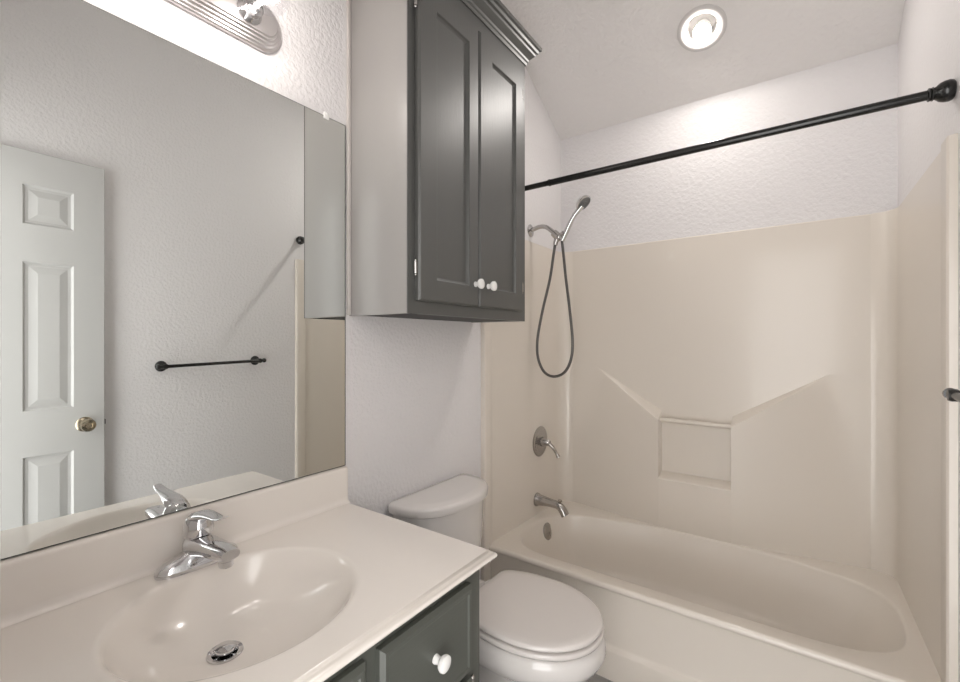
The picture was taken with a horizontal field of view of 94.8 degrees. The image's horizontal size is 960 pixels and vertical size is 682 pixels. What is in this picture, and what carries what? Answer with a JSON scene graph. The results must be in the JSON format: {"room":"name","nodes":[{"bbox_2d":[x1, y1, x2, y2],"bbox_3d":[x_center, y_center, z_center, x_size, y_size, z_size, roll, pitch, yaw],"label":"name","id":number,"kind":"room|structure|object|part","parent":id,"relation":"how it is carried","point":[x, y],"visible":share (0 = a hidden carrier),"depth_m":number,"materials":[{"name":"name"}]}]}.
{"room":"bathroom","nodes":[
{"label":"bathroom","id":0,"kind":"room"},
{"bbox_2d":[84,0,560,578],"bbox_3d":[-0.265,-0.275,1.714,0.100,3.150,2.655,0,0,36],"label":"wall","id":1,"kind":"structure","parent":0,"point":[413,386],"depth_m":1.53,"materials":[{"name":"white paint"}]},
{"bbox_2d":[0,0,345,559],"bbox_3d":[-0.674,-0.149,1.048,0.012,1.085,0.855,0,0,36],"label":"wall mirror","id":2,"kind":"object","parent":1,"relation":"attached to","point":[173,221],"visible":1,"depth_m":0.97,"materials":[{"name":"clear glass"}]},
{"bbox_2d":[0,466,349,628],"bbox_3d":[-0.665,0.449,1.040,0.036,0.108,0.851,0,0,36],"label":"backsplash","id":3,"kind":"structure","parent":1,"relation":"attached to","point":[38,582],"depth_m":0.94,"materials":[{"name":"stone"}]},
{"bbox_2d":[166,0,281,53],"bbox_3d":[-0.629,-0.838,0.969,0.176,0.128,0.505,0,0,36],"label":"vanity light","id":4,"kind":"object","parent":1,"relation":"attached to","point":[251,22],"visible":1,"depth_m":1.10,"materials":[{"name":"white metal"}]},
{"bbox_2d":[237,0,263,24],"bbox_3d":[-0.574,-0.838,1.114,0.032,0.062,0.062,0,0,36],"label":"socket","id":5,"kind":"object","parent":4,"relation":"attached to","point":[249,12],"depth_m":1.11,"materials":[{"name":"silver metal"}]},
{"bbox_2d":[346,0,541,322],"bbox_3d":[-0.097,-0.641,1.593,0.312,1.123,0.773,0,0,36],"label":"upper cabinet","id":6,"kind":"object","parent":1,"relation":"attached to","point":[435,89],"visible":1,"depth_m":1.39,"materials":[{"name":"grey paint"}]},
{"bbox_3d":[-0.197,-0.985,1.272,0.002,0.056,0.018,0,0,36],"label":"hinge plate","id":7,"kind":"part","parent":6,"relation":"part of","materials":[{"name":"grey paint"}]},
{"bbox_3d":[-0.197,-0.212,1.272,0.002,0.056,0.018,0,0,36],"label":"hinge plate","id":8,"kind":"part","parent":6,"relation":"part of","materials":[{"name":"grey paint"}]},
{"bbox_3d":[-0.119,-0.090,1.610,0.256,0.015,0.636,0,0,36],"label":"panel","id":9,"kind":"part","parent":6,"relation":"part of","materials":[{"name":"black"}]},
{"bbox_3d":[-0.096,-0.593,1.398,0.019,0.950,0.294,0,0,36],"label":"door","id":10,"kind":"part","parent":6,"relation":"part of","materials":[{"name":"grey paint"}]},
{"bbox_3d":[-0.018,-0.618,1.537,0.016,1.075,0.668,0,0,36],"label":"frame","id":11,"kind":"part","parent":6,"relation":"part of","materials":[{"name":"grey paint"}]},
{"bbox_3d":[-0.003,-0.192,1.486,0.033,0.035,0.035,0,0,36],"label":"knob","id":12,"kind":"part","parent":6,"relation":"part of","materials":[{"name":"white ceramic"}]},
{"bbox_3d":[0.041,-0.192,1.548,0.033,0.035,0.035,0,0,36],"label":"knob","id":13,"kind":"part","parent":6,"relation":"part of","materials":[{"name":"white ceramic"}]},
{"bbox_3d":[0.079,-0.593,1.641,0.019,0.950,0.294,0,0,36],"label":"door","id":14,"kind":"part","parent":6,"relation":"part of","materials":[{"name":"grey paint"}]},
{"bbox_3d":[-0.096,-1.164,1.593,0.311,0.078,0.773,0,0,36],"label":"crown moulding","id":15,"kind":"part","parent":6,"relation":"part of","materials":[{"name":"grey paint"}]},
{"bbox_2d":[527,224,563,245],"bbox_3d":[0.353,-0.559,2.317,0.202,0.133,0.066,0,0,36],"label":"bracket","id":16,"kind":"object","parent":1,"relation":"attached to","point":[555,234],"visible":0.98,"depth_m":2.30,"materials":[{"name":"silver metal"}]},
{"bbox_2d":[536,195,590,377],"bbox_3d":[0.420,-0.265,2.268,0.302,0.913,0.088,0,0,36],"label":"handheld shower","id":17,"kind":"object","parent":16,"relation":"hanging from","point":[582,202],"visible":1,"depth_m":2.25,"materials":[{"name":"silver metal"}]},
{"bbox_3d":[0.464,-0.598,2.237,0.130,0.178,0.032,0,0,36],"label":"handle","id":18,"kind":"part","parent":17,"relation":"part of","materials":[{"name":"silver metal"}]},
{"bbox_2d":[525,79,956,190],"bbox_3d":[0.631,-0.658,1.591,1.500,0.055,0.055,0,0,36],"label":"shower rod","id":19,"kind":"object","parent":1,"relation":"attached to","point":[945,91],"visible":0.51,"depth_m":1.36,"materials":[{"name":"black metal"}]},
{"bbox_2d":[584,674,612,681],"bbox_3d":[0.385,1.350,1.247,1.700,0.100,2.655,0,0,36],"label":"floor","id":20,"kind":"structure","parent":0,"point":[596,678],"depth_m":1.70,"materials":[{"name":"grey tile"}]},
{"bbox_2d":[324,570,478,681],"bbox_3d":[-0.444,0.913,0.869,0.593,0.774,0.831,0,0,36],"label":"vanity cabinet","id":21,"kind":"object","parent":20,"relation":"on","point":[440,643],"visible":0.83,"depth_m":0.90,"materials":[{"name":"grey paint"}]},
{"bbox_2d":[0,466,496,681],"bbox_3d":[-0.443,0.515,0.886,0.576,0.240,0.861,0,0,36],"label":"countertop","id":22,"kind":"structure","parent":21,"relation":"on","point":[317,579],"depth_m":0.90,"materials":[{"name":"stone"}]},
{"bbox_2d":[154,509,239,580],"bbox_3d":[-0.588,0.436,0.964,0.181,0.134,0.170,0,0,36],"label":"sink faucet","id":23,"kind":"object","parent":22,"relation":"on","point":[201,549],"visible":1,"depth_m":0.95,"materials":[{"name":"silver metal"}]},
{"bbox_3d":[-0.599,0.402,0.972,0.152,0.066,0.061,0,0,36],"label":"lever","id":24,"kind":"part","parent":23,"relation":"part of","materials":[{"name":"silver metal"}]},
{"bbox_3d":[-0.587,0.458,0.963,0.178,0.059,0.056,0,0,36],"label":"spout","id":25,"kind":"part","parent":23,"relation":"part of","materials":[{"name":"silver metal"}]},
{"bbox_3d":[-0.102,0.655,0.905,0.019,0.199,0.273,0,0,36],"label":"drawer","id":26,"kind":"part","parent":21,"relation":"part of","materials":[{"name":"grey paint"}]},
{"bbox_3d":[-0.079,0.653,0.899,0.033,0.035,0.035,0,0,36],"label":"knob","id":27,"kind":"part","parent":21,"relation":"part of","materials":[{"name":"white ceramic"}]},
{"bbox_3d":[-0.102,0.975,0.905,0.019,0.410,0.273,0,0,36],"label":"door","id":28,"kind":"part","parent":21,"relation":"part of","materials":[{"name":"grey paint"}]},
{"bbox_2d":[387,474,605,681],"bbox_3d":[0.081,0.928,1.503,0.692,0.744,0.440,0,0,36],"label":"toilet","id":29,"kind":"object","parent":20,"relation":"on","point":[533,627],"visible":0.73,"depth_m":1.40,"materials":[{"name":"white ceramic"}]},
{"bbox_3d":[-0.113,0.576,1.642,0.214,0.040,0.440,0,0,36],"label":"tank lid","id":30,"kind":"part","parent":29,"relation":"part of","materials":[{"name":"white ceramic"}]},
{"bbox_3d":[-0.118,0.754,1.646,0.189,0.322,0.410,0,0,36],"label":"tank","id":31,"kind":"part","parent":29,"relation":"part of","materials":[{"name":"white ceramic"}]},
{"bbox_3d":[0.180,0.867,1.432,0.428,0.018,0.376,0,0,36],"label":"lid","id":32,"kind":"part","parent":29,"relation":"part of","materials":[{"name":"white plastic"}]},
{"bbox_3d":[0.175,0.890,1.436,0.449,0.018,0.380,0,0,36],"label":"seat","id":33,"kind":"part","parent":29,"relation":"part of","materials":[{"name":"white plastic"}]},
{"bbox_2d":[481,133,957,681],"bbox_3d":[0.857,0.384,1.905,1.506,1.832,0.835,0,0,36],"label":"bathtub","id":34,"kind":"object","parent":20,"relation":"on","point":[753,432],"visible":0.95,"depth_m":1.99,"materials":[{"name":"beige plastic"}]},
{"bbox_2d":[533,426,559,457],"bbox_3d":[0.376,0.554,2.408,0.112,0.166,0.166,0,0,36],"label":"shower valve","id":35,"kind":"object","parent":34,"relation":"attached to","point":[540,441],"visible":1,"depth_m":2.40,"materials":[{"name":"silver metal"}]},
{"bbox_3d":[0.382,0.582,2.407,0.100,0.109,0.058,0,0,36],"label":"lever","id":36,"kind":"part","parent":35,"relation":"part of","materials":[{"name":"silver metal"}]},
{"bbox_3d":[0.363,1.018,2.359,0.041,0.092,0.092,0,0,36],"label":"overflow plate","id":37,"kind":"part","parent":34,"relation":"part of","materials":[{"name":"silver metal"}]},
{"bbox_2d":[534,492,568,517],"bbox_3d":[0.385,0.876,2.356,0.187,0.097,0.068,0,0,36],"label":"tub spout","id":38,"kind":"object","parent":34,"relation":"attached to","point":[539,500],"visible":1,"depth_m":2.34,"materials":[{"name":"silver metal"}]},
{"bbox_2d":[500,0,904,139],"bbox_3d":[0.413,-1.532,1.286,1.500,0.648,2.511,0,0,36],"label":"ceiling","id":39,"kind":"structure","parent":0,"point":[600,64],"depth_m":2.06,"materials":[{"name":"white paint"}]},
{"bbox_2d":[677,4,726,51],"bbox_3d":[0.980,-1.398,1.953,0.200,0.132,0.177,0,0,36],"label":"recessed light","id":40,"kind":"object","parent":39,"relation":"in","point":[703,26],"visible":1,"depth_m":1.96,"materials":[{"name":"white plastic"}]},
{"bbox_2d":[561,43,897,251],"bbox_3d":[1.130,0.025,2.285,1.500,2.549,0.100,0,0,36],"label":"wall","id":41,"kind":"structure","parent":0,"point":[848,167],"depth_m":2.12,"materials":[{"name":"white paint"}]},
{"bbox_2d":[898,0,959,681],"bbox_3d":[1.034,-0.275,0.781,0.100,3.150,2.655,0,0,36],"label":"wall","id":42,"kind":"structure","parent":0,"point":[929,35],"depth_m":1.39,"materials":[{"name":"white paint"}]},
{"bbox_2d":[942,388,959,401],"bbox_3d":[0.899,0.123,0.740,0.072,0.067,0.557,0,0,36],"label":"towel bar","id":43,"kind":"object","parent":42,"relation":"attached to","point":[951,394],"visible":1,"depth_m":0.95,"materials":[{"name":"black metal"}]}
]}

